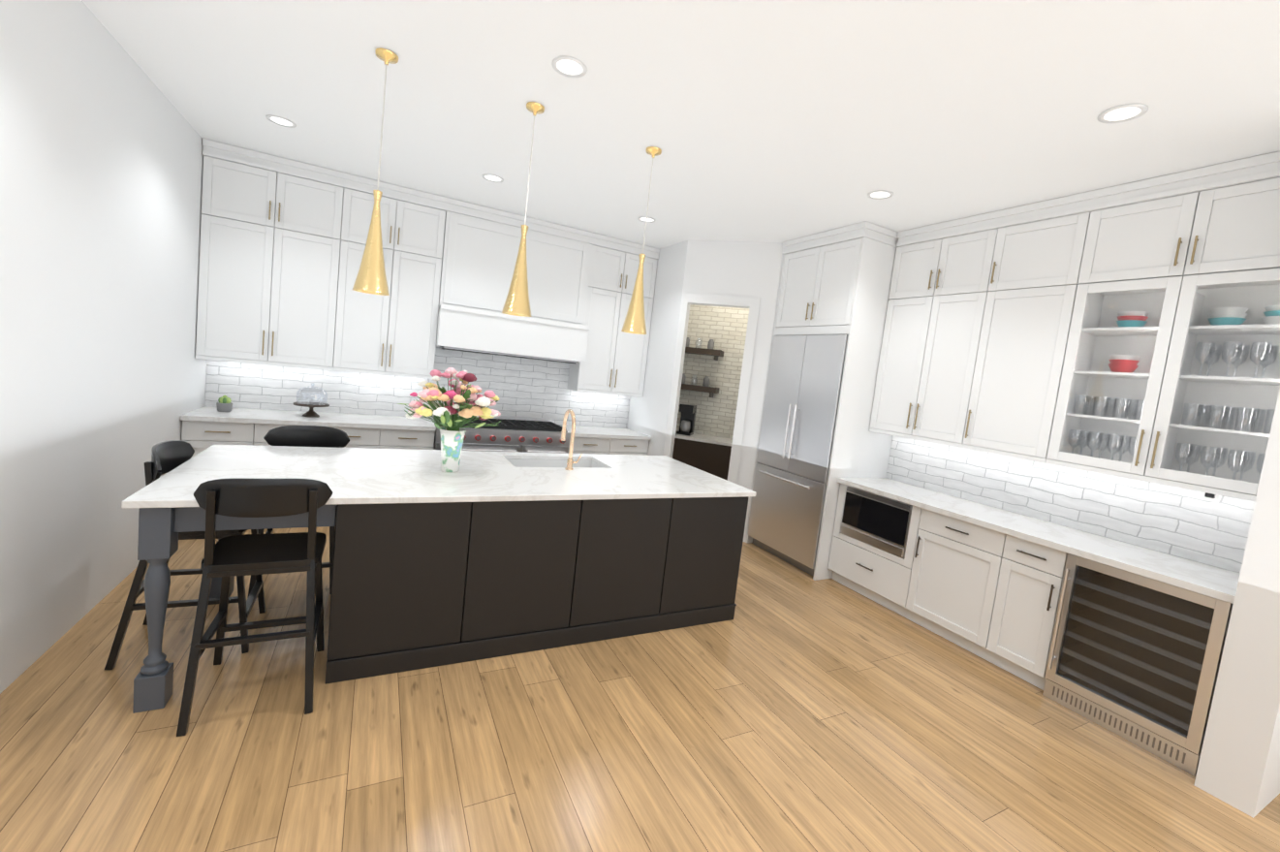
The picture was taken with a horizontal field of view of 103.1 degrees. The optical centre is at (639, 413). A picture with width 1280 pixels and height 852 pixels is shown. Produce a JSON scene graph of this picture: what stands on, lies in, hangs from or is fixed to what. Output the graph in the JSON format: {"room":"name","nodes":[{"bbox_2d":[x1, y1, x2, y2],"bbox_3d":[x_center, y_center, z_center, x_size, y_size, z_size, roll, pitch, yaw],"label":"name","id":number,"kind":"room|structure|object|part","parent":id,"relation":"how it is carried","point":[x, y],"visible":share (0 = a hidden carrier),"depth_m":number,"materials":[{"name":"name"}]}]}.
{"room":"kitchen","nodes":[
{"label":"kitchen","id":0,"kind":"room"},
{"bbox_2d":[0,0,206,693],"bbox_3d":[-1.847,-0.137,0.549,0.120,3.070,8.920,4,5,-27],"label":"wall","id":1,"kind":"structure","parent":0,"point":[103,374],"depth_m":2.54,"materials":[{"name":"white paint"}]},
{"bbox_2d":[0,526,1279,851],"bbox_3d":[0.980,1.539,3.123,8.060,0.050,11.100,4,5,-27],"label":"floor","id":2,"kind":"structure","parent":0,"point":[789,706],"depth_m":2.21,"materials":[{"name":"brown wood"}]},
{"bbox_2d":[104,439,265,670],"bbox_3d":[-2.287,0.672,2.633,0.536,1.030,0.489,4,5,-27],"label":"stool","id":3,"kind":"object","parent":2,"relation":"on","point":[167,456],"visible":0.46,"depth_m":2.52,"materials":[{"name":"black wood"}]},
{"bbox_2d":[132,503,336,713],"bbox_3d":[-2.025,0.761,2.751,0.683,0.886,1.160,4,5,-27],"label":"kitchen island table legs","id":4,"kind":"object","parent":2,"relation":"on","point":[160,529],"visible":0.56,"depth_m":2.14,"materials":[{"name":"grey"}]},
{"bbox_2d":[176,477,332,736],"bbox_3d":[-1.706,0.763,2.320,0.489,1.030,0.536,4,5,-27],"label":"stool","id":5,"kind":"object","parent":2,"relation":"on","point":[226,558],"visible":1,"depth_m":2.20,"materials":[{"name":"black wood"}]},
{"bbox_2d":[181,421,330,458],"bbox_3d":[-3.300,0.479,4.458,0.974,0.880,0.608,4,5,-27],"label":"base cabinet","id":6,"kind":"object","parent":2,"relation":"on","point":[203,427],"depth_m":4.05,"materials":[{"name":"white wood"}]},
{"bbox_2d":[179,405,435,433],"bbox_3d":[-2.862,0.052,4.602,1.833,0.040,0.643,4,5,-27],"label":"countertop","id":7,"kind":"structure","parent":6,"relation":"on","point":[247,416],"depth_m":4.43,"materials":[{"name":"white stone"}]},
{"bbox_2d":[216,395,232,411],"bbox_3d":[-3.501,-0.085,4.283,0.110,0.140,0.110,4,5,-27],"label":"succulent pot","id":8,"kind":"object","parent":7,"relation":"on","point":[224,403],"visible":1,"depth_m":4.25,"materials":[{"name":"grey"}]},
{"bbox_2d":[293,402,329,416],"bbox_3d":[-2.940,-0.030,4.544,0.274,0.112,0.274,4,5,-27],"label":"cake stand","id":9,"kind":"object","parent":7,"relation":"on","point":[311,412],"visible":0.83,"depth_m":4.51,"materials":[{"name":"brown wood"}]},
{"bbox_2d":[296,384,327,405],"bbox_3d":[-2.923,-0.177,4.531,0.234,0.184,0.234,4,5,-27],"label":"cake dome","id":10,"kind":"object","parent":9,"relation":"on","point":[321,399],"visible":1,"depth_m":4.53,"materials":[{"name":"clear glass"}]},
{"bbox_2d":[247,425,349,597],"bbox_3d":[-2.240,0.616,3.374,0.489,1.030,0.536,4,5,-27],"label":"stool","id":11,"kind":"object","parent":2,"relation":"on","point":[307,436],"visible":0.23,"depth_m":3.44,"materials":[{"name":"black wood"}]},
{"bbox_2d":[330,425,434,449],"bbox_3d":[-2.543,0.531,4.852,0.974,0.880,0.608,4,5,-27],"label":"base cabinet","id":12,"kind":"object","parent":2,"relation":"on","point":[405,439],"depth_m":4.61,"materials":[{"name":"white wood"}]},
{"bbox_2d":[431,412,570,453],"bbox_3d":[-1.486,0.555,5.319,1.316,0.990,0.708,4,5,-27],"label":"range","id":13,"kind":"object","parent":2,"relation":"on","point":[519,434],"visible":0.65,"depth_m":5.12,"materials":[{"name":"silver metal"}]},
{"bbox_2d":[324,496,749,684],"bbox_3d":[-0.639,0.856,3.473,2.443,0.886,1.186,4,5,-27],"label":"kitchen island","id":14,"kind":"object","parent":2,"relation":"on","point":[418,585],"visible":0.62,"depth_m":2.80,"materials":[{"name":"black wood"}]},
{"bbox_2d":[121,444,756,508],"bbox_3d":[-0.900,0.378,3.272,3.190,0.032,1.240,4,5,-27],"label":"island countertop","id":15,"kind":"structure","parent":14,"relation":"on","point":[361,476],"depth_m":2.96,"materials":[{"name":"stone"}]},
{"bbox_2d":[396,367,500,471],"bbox_3d":[-1.138,0.037,3.050,0.598,0.626,0.582,4,5,-27],"label":"flower vase","id":16,"kind":"object","parent":15,"relation":"on","point":[470,403],"visible":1,"depth_m":3.00,"materials":[{"name":"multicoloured plant"}]},
{"bbox_2d":[506,458,604,468],"bbox_3d":[-0.629,0.499,3.767,0.744,0.228,0.434,4,5,-27],"label":"island sink","id":17,"kind":"object","parent":15,"relation":"in","point":[545,463],"visible":0.06,"depth_m":3.94,"materials":[{"name":"white"}]},
{"bbox_2d":[561,408,582,469],"bbox_3d":[-0.483,0.176,3.586,0.108,0.408,0.235,4,5,-27],"label":"faucet","id":18,"kind":"object","parent":15,"relation":"on","point":[570,461],"visible":1,"depth_m":3.50,"materials":[{"name":"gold metal"}]},
{"bbox_2d":[567,437,648,455],"bbox_3d":[-0.507,0.670,5.912,0.962,0.880,0.608,4,5,-27],"label":"base cabinet","id":19,"kind":"object","parent":2,"relation":"on","point":[581,445],"depth_m":5.60,"materials":[{"name":"white wood"}]},
{"bbox_2d":[560,425,651,440],"bbox_3d":[-0.449,0.217,5.858,0.964,0.040,0.643,4,5,-27],"label":"countertop","id":20,"kind":"structure","parent":19,"relation":"on","point":[580,430],"depth_m":5.74,"materials":[{"name":"white stone"}]},
{"bbox_2d":[672,430,732,480],"bbox_3d":[1.030,0.784,6.460,1.680,0.905,0.576,8,5,17],"label":"base cabinet","id":21,"kind":"object","parent":2,"relation":"on","point":[708,453],"depth_m":6.25,"materials":[{"name":"brown wood"}]},
{"bbox_2d":[676,403,696,435],"bbox_3d":[0.601,0.078,6.535,0.180,0.384,0.220,8,5,17],"label":"coffee maker","id":22,"kind":"object","parent":21,"relation":"on","point":[687,419],"visible":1,"depth_m":6.47,"materials":[{"name":"black plastic"}]},
{"bbox_2d":[747,334,848,576],"bbox_3d":[1.710,0.362,4.920,0.792,2.145,0.902,4,5,-27],"label":"refrigerator","id":23,"kind":"object","parent":2,"relation":"on","point":[802,394],"visible":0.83,"depth_m":4.70,"materials":[{"name":"silver metal"}]},
{"bbox_2d":[746,220,898,580],"bbox_3d":[1.800,-0.091,4.893,0.768,3.067,0.968,4,5,-27],"label":"tall cabinet","id":24,"kind":"object","parent":2,"relation":"on","point":[836,281],"visible":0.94,"depth_m":4.43,"materials":[{"name":"white wood"}]},
{"bbox_2d":[827,481,912,611],"bbox_3d":[2.141,1.106,4.241,0.620,0.880,0.814,4,5,-27],"label":"base cabinet","id":25,"kind":"object","parent":2,"relation":"on","point":[871,530],"depth_m":4.13,"materials":[{"name":"white wood"}]},
{"bbox_3d":[1.892,0.861,4.113,0.031,0.418,0.611,4,5,-27],"label":"microwave drawer","id":26,"kind":"part","parent":25,"relation":"part of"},
{"bbox_2d":[893,504,990,652],"bbox_3d":[2.431,1.185,3.687,0.608,0.880,0.704,4,5,-27],"label":"base cabinet","id":27,"kind":"object","parent":2,"relation":"on","point":[944,563],"depth_m":3.60,"materials":[{"name":"white wood"}]},
{"bbox_2d":[970,531,1102,689],"bbox_3d":[2.624,1.238,3.309,0.608,0.880,0.390,4,5,-27],"label":"base cabinet","id":28,"kind":"object","parent":2,"relation":"on","point":[983,580],"depth_m":3.17,"materials":[{"name":"white wood"}]},
{"bbox_2d":[837,477,1240,603],"bbox_3d":[2.523,0.744,3.530,0.643,0.040,2.330,4,5,-27],"label":"countertop","id":29,"kind":"structure","parent":28,"relation":"on","point":[1217,582],"depth_m":3.10,"materials":[{"name":"white stone"}]},
{"bbox_2d":[1042,553,1233,775],"bbox_3d":[2.824,1.301,2.830,0.653,0.878,0.647,4,5,-27],"label":"wine cooler","id":30,"kind":"object","parent":2,"relation":"on","point":[1135,658],"visible":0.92,"depth_m":2.72,"materials":[{"name":"silver metal"}]},
{"bbox_2d":[626,239,687,455],"bbox_3d":[-0.129,-0.441,6.488,0.100,3.070,2.260,4,5,-27],"label":"wall","id":31,"kind":"structure","parent":0,"point":[648,410],"depth_m":5.71,"materials":[{"name":"white paint"}]},
{"bbox_2d":[81,0,1279,249],"bbox_3d":[1.325,-1.551,2.865,8.060,0.050,11.100,4,5,-27],"label":"ceiling","id":32,"kind":"structure","parent":0,"point":[769,120],"depth_m":2.60,"materials":[{"name":"white paint"}]},
{"bbox_2d":[266,114,296,127],"bbox_3d":[-2.452,-1.995,3.475,0.168,0.004,0.168,3,6,-36],"label":"recessed light","id":33,"kind":"object","parent":32,"relation":"in","point":[279,120],"depth_m":3.47,"materials":[{"name":"white plastic"}]},
{"bbox_2d":[352,47,398,295],"bbox_3d":[-1.324,-1.204,2.577,0.172,1.172,0.172,4,5,-27],"label":"pendant light","id":34,"kind":"object","parent":32,"relation":"hanging from","point":[371,277],"visible":1,"depth_m":2.57,"materials":[{"name":"gold metal"}]},
{"bbox_2d":[482,173,503,182],"bbox_3d":[-1.195,-1.909,4.130,0.168,0.004,0.168,3,6,-36],"label":"recessed light","id":35,"kind":"object","parent":32,"relation":"in","point":[490,177],"depth_m":4.13,"materials":[{"name":"white"}]},
{"bbox_2d":[501,101,544,316],"bbox_3d":[-0.659,-1.159,2.934,0.172,1.172,0.172,4,5,-27],"label":"pendant light","id":36,"kind":"object","parent":32,"relation":"hanging from","point":[516,302],"visible":1,"depth_m":2.92,"materials":[{"name":"gold metal"}]},
{"bbox_2d":[551,56,587,77],"bbox_3d":[-0.342,-1.674,2.460,0.168,0.004,0.168,8,5,17],"label":"recessed light","id":37,"kind":"object","parent":32,"relation":"in","point":[569,66],"depth_m":2.46,"materials":[{"name":"white plastic"}]},
{"bbox_2d":[621,146,661,334],"bbox_3d":[0.024,-1.115,3.324,0.172,1.172,0.172,4,5,-27],"label":"pendant light","id":38,"kind":"object","parent":32,"relation":"hanging from","point":[635,321],"visible":1,"depth_m":3.31,"materials":[{"name":"gold metal"}]},
{"bbox_2d":[637,216,655,222],"bbox_3d":[0.062,-1.823,4.784,0.168,0.004,0.168,10,6,35],"label":"recessed light","id":39,"kind":"object","parent":32,"relation":"in","point":[642,218],"depth_m":4.78,"materials":[{"name":"white"}]},
{"bbox_2d":[867,189,893,199],"bbox_3d":[1.694,-1.540,3.586,0.168,0.004,0.168,6,5,-1],"label":"recessed light","id":40,"kind":"object","parent":32,"relation":"in","point":[880,194],"depth_m":3.58,"materials":[{"name":"white"}]},
{"bbox_2d":[1097,103,1148,123],"bbox_3d":[2.220,-1.377,2.339,0.168,0.004,0.168,10,6,35],"label":"recessed light","id":41,"kind":"object","parent":32,"relation":"in","point":[1124,112],"depth_m":2.34,"materials":[{"name":"white plastic"}]},
{"bbox_2d":[675,304,749,437],"bbox_3d":[1.255,-0.304,6.696,4.200,3.070,0.100,8,5,17],"label":"brick wall","id":42,"kind":"structure","parent":0,"point":[724,328],"depth_m":6.71,"materials":[{"name":"white brick"}]},
{"bbox_2d":[680,337,723,397],"bbox_3d":[0.737,-0.608,6.646,0.630,0.746,0.276,8,5,17],"label":"shelf","id":43,"kind":"object","parent":42,"relation":"attached to","point":[716,354],"visible":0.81,"depth_m":6.54,"materials":[{"name":"brown wood"}]},
{"bbox_2d":[662,239,783,542],"bbox_3d":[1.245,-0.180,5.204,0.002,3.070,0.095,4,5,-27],"label":"wall","id":44,"kind":"structure","parent":0,"point":[764,393],"depth_m":5.15,"materials":[{"name":"white paint"}]},
{"bbox_2d":[664,292,760,483],"bbox_3d":[0.720,0.024,5.414,0.800,2.515,0.145,8,5,17],"label":"door frame","id":45,"kind":"structure","parent":44,"relation":"attached to","point":[752,303],"depth_m":5.27,"materials":[{"name":"white wood"}]},
{"bbox_2d":[869,282,977,441],"bbox_3d":[2.446,-0.394,4.152,0.343,1.184,0.875,4,5,-27],"label":"upper cabinet","id":46,"kind":"object","parent":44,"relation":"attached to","point":[926,329],"depth_m":4.10,"materials":[{"name":"white wood"}]},
{"bbox_2d":[889,213,989,290],"bbox_3d":[2.537,-1.203,4.085,0.343,0.567,0.875,4,5,-27],"label":"upper cabinet","id":47,"kind":"object","parent":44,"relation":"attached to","point":[937,255],"depth_m":4.02,"materials":[{"name":"white wood"}]},
{"bbox_2d":[950,271,1082,461],"bbox_3d":[2.725,-0.317,3.606,0.343,1.184,0.600,4,5,-27],"label":"upper cabinet","id":48,"kind":"object","parent":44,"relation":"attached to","point":[980,310],"depth_m":3.51,"materials":[{"name":"white wood"}]},
{"bbox_2d":[977,193,1078,282],"bbox_3d":[2.829,-1.122,3.512,0.343,0.567,0.659,4,5,-27],"label":"upper cabinet","id":49,"kind":"object","parent":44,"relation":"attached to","point":[1032,238],"depth_m":3.48,"materials":[{"name":"white wood"}]},
{"bbox_2d":[1193,389,1279,817],"bbox_3d":[3.139,0.270,2.353,0.700,3.070,0.185,4,5,-27],"label":"wall","id":50,"kind":"structure","parent":0,"point":[1238,766],"depth_m":2.27,"materials":[{"name":"white paint"}]},
{"bbox_2d":[885,435,1255,572],"bbox_3d":[2.829,0.533,3.657,0.010,0.422,2.330,4,5,-27],"label":"backsplash","id":51,"kind":"structure","parent":50,"relation":"attached to","point":[1191,524],"depth_m":3.36,"materials":[{"name":"tile"}]},
{"bbox_2d":[1200,492,1219,502],"bbox_3d":[3.216,0.464,2.869,0.038,0.067,0.070,4,5,-27],"label":"electrical outlet","id":52,"kind":"object","parent":51,"relation":"attached to","point":[1211,497],"visible":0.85,"depth_m":2.87,"materials":[{"name":"white plastic"}]},
{"bbox_2d":[1045,268,1279,500],"bbox_3d":[3.061,-0.176,2.914,0.371,1.153,0.958,4,5,-27],"label":"upper cabinet","id":53,"kind":"object","parent":50,"relation":"attached to","point":[1171,381],"visible":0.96,"depth_m":2.88,"materials":[{"name":"white wood"}]},
{"bbox_2d":[1062,151,1279,284],"bbox_3d":[3.154,-1.033,2.876,0.343,0.567,1.020,4,5,-27],"label":"upper cabinet","id":54,"kind":"object","parent":50,"relation":"attached to","point":[1224,217],"depth_m":2.80,"materials":[{"name":"white wood"}]},
{"bbox_3d":[-1.907,-0.553,5.439,4.230,3.070,0.120,4,5,-27],"label":"wall","id":55,"kind":"structure","parent":0,"visible":0},
{"bbox_2d":[195,204,350,371],"bbox_3d":[-3.173,-1.049,4.463,1.019,1.184,0.333,4,5,-27],"label":"upper cabinet","id":56,"kind":"object","parent":55,"relation":"attached to","point":[283,243],"depth_m":4.30,"materials":[{"name":"white wood"}]},
{"bbox_2d":[201,138,354,231],"bbox_3d":[-3.083,-1.857,4.396,1.019,0.567,0.333,4,5,-27],"label":"upper cabinet","id":57,"kind":"object","parent":55,"relation":"attached to","point":[240,179],"depth_m":4.22,"materials":[{"name":"white wood"}]},
{"bbox_2d":[343,231,442,378],"bbox_3d":[-2.426,-0.998,4.852,0.904,1.184,0.333,4,5,-27],"label":"upper cabinet","id":58,"kind":"object","parent":55,"relation":"attached to","point":[394,333],"depth_m":4.75,"materials":[{"name":"white wood"}]},
{"bbox_2d":[350,175,447,250],"bbox_3d":[-2.336,-1.806,4.785,0.904,0.567,0.333,4,5,-27],"label":"upper cabinet","id":59,"kind":"object","parent":55,"relation":"attached to","point":[416,217],"depth_m":4.67,"materials":[{"name":"white wood"}]},
{"bbox_2d":[205,345,630,428],"bbox_3d":[-1.947,-0.311,5.377,4.125,0.752,0.010,4,5,-27],"label":"backsplash","id":60,"kind":"structure","parent":55,"relation":"attached to","point":[520,387],"depth_m":5.18,"materials":[{"name":"tile"}]},
{"bbox_2d":[436,211,592,363],"bbox_3d":[-1.288,-1.241,5.295,1.486,1.302,0.518,4,5,-27],"label":"range hood","id":61,"kind":"object","parent":55,"relation":"attached to","point":[480,257],"visible":0.94,"depth_m":5.11,"materials":[{"name":"white wood"}]},
{"bbox_2d":[567,278,654,394],"bbox_3d":[-0.341,-0.855,5.938,0.827,1.184,0.333,4,5,-27],"label":"upper cabinet","id":62,"kind":"object","parent":55,"relation":"attached to","point":[615,359],"depth_m":5.77,"materials":[{"name":"white wood"}]},
{"bbox_2d":[579,231,659,293],"bbox_3d":[-0.250,-1.664,5.870,0.827,0.567,0.333,4,5,-27],"label":"upper cabinet","id":63,"kind":"object","parent":55,"relation":"attached to","point":[616,261],"depth_m":5.69,"materials":[{"name":"white wood"}]}
]}

